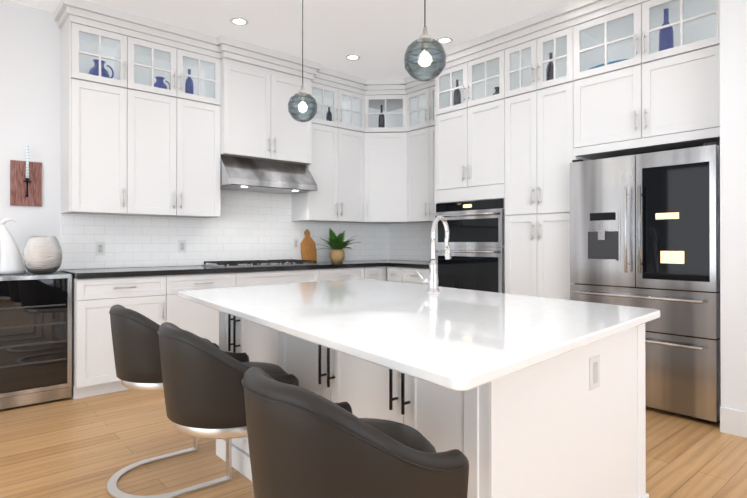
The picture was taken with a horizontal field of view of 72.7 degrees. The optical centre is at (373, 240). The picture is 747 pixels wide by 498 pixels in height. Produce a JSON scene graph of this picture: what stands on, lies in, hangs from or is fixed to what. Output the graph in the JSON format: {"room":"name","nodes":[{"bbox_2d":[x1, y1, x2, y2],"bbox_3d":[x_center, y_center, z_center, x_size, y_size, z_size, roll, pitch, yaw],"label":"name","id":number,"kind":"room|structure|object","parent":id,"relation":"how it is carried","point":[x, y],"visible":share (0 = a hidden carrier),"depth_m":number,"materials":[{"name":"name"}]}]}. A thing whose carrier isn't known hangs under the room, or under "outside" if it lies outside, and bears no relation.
{"room":"kitchen","nodes":[
{"label":"kitchen","id":0,"kind":"room"},
{"bbox_2d":[0,0,366,271],"bbox_3d":[-3.182,-0.340,3.626,9.200,2.985,0.150,0,0,-41],"label":"wall","id":1,"kind":"structure","parent":0,"point":[30,76],"depth_m":3.97,"materials":[{"name":"white paint"}]},
{"bbox_2d":[10,145,41,206],"bbox_3d":[-2.668,-0.504,3.904,0.200,0.465,0.104,0,0,-41],"label":"candle sconce","id":2,"kind":"object","parent":1,"relation":"attached to","point":[26,183],"visible":1,"depth_m":3.91,"materials":[{"name":"brown wood"}]},
{"bbox_2d":[61,68,137,215],"bbox_3d":[-2.237,-0.757,4.130,0.457,1.074,0.330,0,0,-41],"label":"upper cabinet","id":3,"kind":"object","parent":1,"relation":"attached to","point":[135,141],"depth_m":4.00,"materials":[{"name":"white wood"}]},
{"bbox_2d":[88,59,113,77],"bbox_3d":[-2.223,-1.361,4.139,0.192,0.201,0.159,0,0,-41],"label":"jug","id":4,"kind":"object","parent":3,"relation":"in","point":[96,71],"depth_m":4.09,"materials":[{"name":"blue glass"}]},
{"bbox_2d":[138,80,221,217],"bbox_3d":[-1.830,-0.756,4.484,0.858,1.074,0.330,0,0,-41],"label":"upper cabinet","id":5,"kind":"object","parent":1,"relation":"attached to","point":[179,162],"depth_m":4.39,"materials":[{"name":"white wood"}]},
{"bbox_2d":[154,76,169,89],"bbox_3d":[-1.863,-1.344,4.453,0.162,0.170,0.134,0,0,-41],"label":"jug","id":6,"kind":"object","parent":5,"relation":"in","point":[162,83],"depth_m":4.41,"materials":[{"name":"blue glass"}]},
{"bbox_2d":[185,69,193,93],"bbox_3d":[-1.676,-1.409,4.615,0.072,0.300,0.072,0,0,-41],"label":"bottle","id":7,"kind":"object","parent":5,"relation":"in","point":[189,87],"depth_m":4.59,"materials":[{"name":"blue glass"}]},
{"bbox_2d":[60,189,387,268],"bbox_3d":[-1.168,-0.283,5.272,3.600,1.035,0.008,0,0,-41],"label":"tile backsplash","id":8,"kind":"structure","parent":1,"relation":"attached to","point":[248,225],"depth_m":4.96,"materials":[{"name":"white tile"}]},
{"bbox_2d":[95,242,104,255],"bbox_3d":[-2.303,0.065,4.274,0.072,0.116,0.004,0,0,-41],"label":"electrical outlet","id":9,"kind":"object","parent":8,"relation":"attached to","point":[100,248],"visible":1,"depth_m":4.27,"materials":[{"name":"white plastic"}]},
{"bbox_2d":[178,240,185,252],"bbox_3d":[-1.782,0.052,4.727,0.072,0.116,0.004,0,0,-41],"label":"electrical outlet","id":10,"kind":"object","parent":8,"relation":"attached to","point":[181,246],"visible":1,"depth_m":4.72,"materials":[{"name":"white plastic"}]},
{"bbox_2d":[293,238,298,248],"bbox_3d":[-0.847,0.030,5.541,0.072,0.116,0.004,0,0,-41],"label":"electrical outlet","id":11,"kind":"object","parent":8,"relation":"attached to","point":[295,243],"visible":1,"depth_m":5.54,"materials":[{"name":"white plastic"}]},
{"bbox_2d":[206,48,313,164],"bbox_3d":[-1.123,-1.251,5.054,0.954,0.919,0.400,0,0,-41],"label":"upper cabinet","id":12,"kind":"object","parent":1,"relation":"attached to","point":[255,121],"depth_m":4.82,"materials":[{"name":"white wood"}]},
{"bbox_2d":[220,155,316,193],"bbox_3d":[-1.090,-0.646,5.014,0.951,0.290,0.497,0,0,-41],"label":"range hood","id":13,"kind":"object","parent":12,"relation":"attached to","point":[246,174],"visible":0.92,"depth_m":4.86,"materials":[{"name":"silver metal"}]},
{"bbox_2d":[292,116,333,221],"bbox_3d":[-0.618,-0.752,5.538,0.446,1.074,0.330,0,0,-41],"label":"upper cabinet","id":14,"kind":"object","parent":1,"relation":"attached to","point":[315,206],"depth_m":5.40,"materials":[{"name":"white wood"}]},
{"bbox_2d":[334,120,361,222],"bbox_3d":[-0.343,-0.751,5.753,0.487,1.074,0.366,0,0,-41],"label":"upper cabinet","id":15,"kind":"object","parent":1,"relation":"attached to","point":[347,136],"depth_m":5.62,"materials":[{"name":"white wood"}]},
{"bbox_2d":[326,107,331,120],"bbox_3d":[-0.494,-1.380,5.644,0.064,0.250,0.064,0,0,-41],"label":"bottle","id":16,"kind":"object","parent":15,"relation":"in","point":[329,117],"depth_m":5.62,"materials":[{"name":"black"}]},
{"bbox_2d":[362,120,405,223],"bbox_3d":[0.151,-0.750,5.950,0.717,1.074,0.715,0,0,-41],"label":"upper cabinet","id":17,"kind":"object","parent":1,"relation":"attached to","point":[383,148],"depth_m":5.76,"materials":[{"name":"white wood"}]},
{"bbox_2d":[362,88,409,123],"bbox_3d":[0.138,-1.471,5.765,0.358,0.372,0.358,0,0,-41],"label":"upper cabinet","id":18,"kind":"object","parent":1,"relation":"attached to","point":[396,105],"depth_m":5.77,"materials":[{"name":"white wood"}]},
{"bbox_2d":[378,105,384,126],"bbox_3d":[0.095,-1.424,5.958,0.074,0.340,0.074,0,0,-41],"label":"bottle","id":19,"kind":"object","parent":18,"relation":"in","point":[381,116],"depth_m":5.93,"materials":[{"name":"black"}]},
{"bbox_2d":[388,222,432,260],"bbox_3d":[0.635,0.001,5.932,0.009,0.470,1.350,0,0,-41],"label":"tile backsplash","id":20,"kind":"structure","parent":1,"relation":"attached to","point":[408,241],"depth_m":6.14,"materials":[{"name":"white tile"}]},
{"bbox_2d":[406,116,436,222],"bbox_3d":[0.699,-0.752,5.589,0.365,1.074,0.746,0,0,-41],"label":"upper cabinet","id":21,"kind":"object","parent":1,"relation":"attached to","point":[420,135],"depth_m":5.58,"materials":[{"name":"white wood"}]},
{"bbox_2d":[6,0,574,78],"bbox_3d":[0.084,-1.897,-0.121,9.200,0.100,10.200,0,0,-41],"label":"ceiling","id":22,"kind":"structure","parent":0,"point":[378,37],"depth_m":4.23,"materials":[{"name":"white paint"}]},
{"bbox_2d":[229,17,248,25],"bbox_3d":[-1.120,-1.827,4.226,0.156,0.006,0.156,0,0,-41],"label":"recessed light","id":23,"kind":"object","parent":22,"relation":"in","point":[238,21],"visible":1,"depth_m":4.23,"materials":[{"name":"white plastic"}]},
{"bbox_2d":[288,0,317,121],"bbox_3d":[-0.400,-1.253,2.868,0.168,1.162,0.168,0,0,-41],"label":"pendant light","id":24,"kind":"object","parent":22,"relation":"hanging from","point":[302,105],"visible":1,"depth_m":2.81,"materials":[{"name":"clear glass"}]},
{"bbox_2d":[345,55,360,60],"bbox_3d":[-0.205,-1.824,5.046,0.156,0.006,0.156,0,0,-41],"label":"recessed light","id":25,"kind":"object","parent":22,"relation":"in","point":[352,57],"visible":1,"depth_m":5.05,"materials":[{"name":"white plastic"}]},
{"bbox_2d":[404,0,445,81],"bbox_3d":[0.203,-1.235,2.004,0.168,1.206,0.168,0,0,-41],"label":"pendant light","id":26,"kind":"object","parent":22,"relation":"hanging from","point":[425,57],"visible":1,"depth_m":1.95,"materials":[{"name":"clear glass"}]},
{"bbox_2d":[437,37,452,43],"bbox_3d":[0.648,-1.825,4.623,0.156,0.006,0.156,0,0,-41],"label":"recessed light","id":27,"kind":"object","parent":22,"relation":"in","point":[444,40],"visible":0.94,"depth_m":4.62,"materials":[{"name":"white plastic"}]},
{"bbox_2d":[0,389,746,497],"bbox_3d":[0.084,1.169,-0.133,9.200,0.060,10.200,0,0,-41],"label":"floor","id":28,"kind":"structure","parent":0,"point":[84,447],"depth_m":2.73,"materials":[{"name":"brown wood"}]},
{"bbox_2d":[0,271,71,409],"bbox_3d":[-2.580,0.697,3.661,0.610,0.912,0.521,0,0,-41],"label":"wine cooler","id":29,"kind":"object","parent":28,"relation":"on","point":[35,338],"visible":1,"depth_m":3.52,"materials":[{"name":"black glass"}]},
{"bbox_2d":[0,218,25,273],"bbox_3d":[-2.639,0.036,3.705,0.167,0.404,0.091,0,0,-41],"label":"sculpture","id":30,"kind":"object","parent":29,"relation":"on","point":[11,261],"visible":1,"depth_m":3.67,"materials":[{"name":"white ceramic"}]},
{"bbox_2d":[22,236,62,273],"bbox_3d":[-2.392,0.103,3.668,0.246,0.274,0.123,0,0,-41],"label":"vase","id":31,"kind":"object","parent":29,"relation":"on","point":[41,254],"visible":1,"depth_m":3.62,"materials":[{"name":"white ceramic"}]},
{"bbox_2d":[71,275,174,398],"bbox_3d":[-2.066,0.715,4.080,0.686,0.880,0.620,0,0,-41],"label":"base cabinet","id":32,"kind":"object","parent":28,"relation":"on","point":[157,300],"depth_m":3.75,"materials":[{"name":"white wood"}]},
{"bbox_2d":[107,304,231,497],"bbox_3d":[-1.008,0.726,2.477,0.522,0.845,0.507,0,0,-41],"label":"stool","id":33,"kind":"object","parent":28,"relation":"on","point":[135,340],"visible":0.65,"depth_m":2.26,"materials":[{"name":"black leather"}]},
{"bbox_2d":[175,272,242,345],"bbox_3d":[-1.628,0.716,4.462,0.712,0.880,0.620,0,0,-41],"label":"base cabinet","id":34,"kind":"object","parent":28,"relation":"on","point":[200,320],"depth_m":4.22,"materials":[{"name":"white wood"}]},
{"bbox_2d":[157,322,298,438],"bbox_3d":[-0.543,0.724,1.920,0.522,0.845,0.514,0,0,-41],"label":"stool","id":35,"kind":"object","parent":28,"relation":"on","point":[203,387],"visible":0.71,"depth_m":1.70,"materials":[{"name":"black leather"}]},
{"bbox_2d":[243,269,326,286],"bbox_3d":[-1.069,0.718,4.948,1.006,0.880,0.620,0,0,-41],"label":"base cabinet","id":36,"kind":"object","parent":28,"relation":"on","point":[259,278],"depth_m":4.74,"materials":[{"name":"white wood"}]},
{"bbox_2d":[327,267,370,280],"bbox_3d":[-0.516,0.720,5.429,0.695,0.880,0.620,0,0,-41],"label":"base cabinet","id":37,"kind":"object","parent":28,"relation":"on","point":[358,272],"depth_m":5.25,"materials":[{"name":"white wood"}]},
{"bbox_2d":[242,367,468,497],"bbox_3d":[-0.061,0.721,1.244,0.522,0.845,0.509,0,0,-41],"label":"stool","id":38,"kind":"object","parent":28,"relation":"on","point":[304,443],"visible":1,"depth_m":1.03,"materials":[{"name":"black leather"}]},
{"bbox_2d":[371,266,382,280],"bbox_3d":[-0.225,0.721,5.682,0.313,0.880,0.620,0,0,-41],"label":"base cabinet","id":39,"kind":"object","parent":28,"relation":"on","point":[376,272],"depth_m":5.51,"materials":[{"name":"white wood"}]},
{"bbox_2d":[383,266,386,280],"bbox_3d":[0.119,0.722,5.981,0.716,0.880,0.620,0,0,-41],"label":"base cabinet","id":40,"kind":"object","parent":28,"relation":"on","point":[384,267],"depth_m":5.61,"materials":[{"name":"white wood"}]},
{"bbox_2d":[60,260,404,278],"bbox_3d":[-0.952,0.256,5.015,3.601,0.041,0.670,0,0,-41],"label":"countertop","id":41,"kind":"structure","parent":40,"relation":"on","point":[122,272],"depth_m":4.28,"materials":[{"name":"black stone"}]},
{"bbox_2d":[201,259,318,267],"bbox_3d":[-1.081,0.214,4.895,0.980,0.041,0.510,0,0,-41],"label":"cooktop","id":42,"kind":"object","parent":41,"relation":"in","point":[253,263],"visible":1,"depth_m":4.76,"materials":[{"name":"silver metal"}]},
{"bbox_2d":[301,229,316,262],"bbox_3d":[-0.720,0.055,5.593,0.191,0.367,0.080,0,0,-41],"label":"cutting board","id":43,"kind":"object","parent":41,"relation":"on","point":[308,252],"visible":0.92,"depth_m":5.58,"materials":[{"name":"brown wood"}]},
{"bbox_2d":[306,228,358,262],"bbox_3d":[-0.379,0.044,5.552,0.636,0.385,0.562,0,0,-41],"label":"potted plant","id":44,"kind":"object","parent":41,"relation":"on","point":[338,244],"visible":1,"depth_m":5.50,"materials":[{"name":"green plant"}]},
{"bbox_2d":[387,266,394,281],"bbox_3d":[0.476,0.720,5.646,0.620,0.880,0.278,0,0,-41],"label":"base cabinet","id":45,"kind":"object","parent":28,"relation":"on","point":[390,270],"depth_m":5.51,"materials":[{"name":"white wood"}]},
{"bbox_2d":[395,267,429,284],"bbox_3d":[0.669,0.720,5.424,0.620,0.880,0.545,0,0,-41],"label":"base cabinet","id":46,"kind":"object","parent":28,"relation":"on","point":[402,274],"depth_m":5.28,"materials":[{"name":"white wood"}]},
{"bbox_2d":[386,261,430,268],"bbox_3d":[0.610,0.258,5.473,0.644,0.041,0.690,0,0,-41],"label":"countertop","id":47,"kind":"structure","parent":46,"relation":"on","point":[410,264],"depth_m":5.36,"materials":[{"name":"black stone"}]},
{"bbox_2d":[216,311,648,497],"bbox_3d":[0.133,0.732,2.399,1.108,0.833,1.781,0,0,-41],"label":"kitchen island","id":48,"kind":"object","parent":28,"relation":"on","point":[555,427],"visible":0.48,"depth_m":1.73,"materials":[{"name":"white paint"}]},
{"bbox_2d":[178,278,659,390],"bbox_3d":[0.037,0.299,2.471,1.688,0.030,2.364,0,0,-41],"label":"island countertop","id":49,"kind":"structure","parent":48,"relation":"on","point":[456,339],"depth_m":1.76,"materials":[{"name":"white stone"}]},
{"bbox_2d":[416,216,451,292],"bbox_3d":[0.371,0.071,2.851,0.259,0.426,0.120,0,0,-41],"label":"faucet","id":50,"kind":"object","parent":49,"relation":"on","point":[432,281],"visible":1,"depth_m":2.77,"materials":[{"name":"silver metal"}]},
{"bbox_2d":[590,355,599,390],"bbox_3d":[0.788,0.468,1.803,0.070,0.115,0.006,0,0,-41],"label":"outlet","id":51,"kind":"object","parent":48,"relation":"attached to","point":[594,372],"visible":1,"depth_m":1.80,"materials":[{"name":"white plastic"}]},
{"bbox_2d":[503,72,587,299],"bbox_3d":[1.587,-0.068,4.365,0.630,2.449,0.646,0,0,-41],"label":"tall cabinet","id":52,"kind":"object","parent":28,"relation":"on","point":[524,138],"depth_m":4.15,"materials":[{"name":"white wood"}]},
{"bbox_2d":[546,53,553,80],"bbox_3d":[1.495,-1.420,4.273,0.076,0.320,0.076,0,0,-41],"label":"bottle","id":53,"kind":"object","parent":52,"relation":"in","point":[551,75],"depth_m":4.24,"materials":[{"name":"black"}]},
{"bbox_2d":[570,142,720,421],"bbox_3d":[2.041,0.271,3.691,0.766,1.765,0.949,0,0,-41],"label":"refrigerator","id":54,"kind":"object","parent":28,"relation":"on","point":[644,230],"visible":0.73,"depth_m":3.35,"materials":[{"name":"silver metal"}]},
{"bbox_2d":[720,407,746,437],"bbox_3d":[4.125,1.067,0.725,0.016,0.150,6.190,0,0,-41],"label":"baseboard","id":55,"kind":"structure","parent":28,"relation":"on","point":[733,421],"depth_m":3.00,"materials":[{"name":"white wood"}]},
{"bbox_2d":[720,0,746,411],"bbox_3d":[4.425,-0.350,0.992,0.779,2.985,6.190,0,0,-41],"label":"wall pier","id":56,"kind":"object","parent":28,"relation":"on","point":[733,181],"visible":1,"depth_m":3.02,"materials":[{"name":"white paint"}]},
{"bbox_2d":[435,92,502,202],"bbox_3d":[1.110,-0.832,4.915,0.630,0.917,0.805,0,0,-41],"label":"upper cabinet","id":57,"kind":"object","parent":0,"relation":"attached to","point":[468,134],"depth_m":4.69,"materials":[{"name":"white wood"}]},
{"bbox_2d":[453,80,460,104],"bbox_3d":[0.832,-1.427,5.035,0.076,0.340,0.076,0,0,-41],"label":"bottle","id":58,"kind":"object","parent":57,"relation":"in","point":[458,93],"depth_m":5.01,"materials":[{"name":"black"}]},
{"bbox_2d":[435,198,504,292],"bbox_3d":[1.073,0.154,4.879,0.668,1.052,0.797,0,0,-41],"label":"wall oven","id":59,"kind":"object","parent":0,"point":[477,241],"visible":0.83,"depth_m":4.63,"materials":[{"name":"black metal"}]},
{"bbox_2d":[575,32,719,159],"bbox_3d":[2.115,-0.976,3.760,0.630,0.639,1.005,0,0,-41],"label":"upper cabinet","id":60,"kind":"object","parent":0,"relation":"attached to","point":[656,100],"depth_m":3.52,"materials":[{"name":"white wood"}]},
{"bbox_2d":[588,59,627,69],"bbox_3d":[1.816,-1.308,3.902,0.136,0.092,0.340,0,0,-41],"label":"dish","id":61,"kind":"object","parent":60,"relation":"in","point":[608,63],"depth_m":3.85,"materials":[{"name":"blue glass"}]},
{"bbox_2d":[659,8,673,50],"bbox_3d":[2.079,-1.453,3.601,0.092,0.380,0.092,0,0,-41],"label":"bottle","id":62,"kind":"object","parent":60,"relation":"in","point":[664,39],"depth_m":3.57,"materials":[{"name":"blue glass"}]}
]}

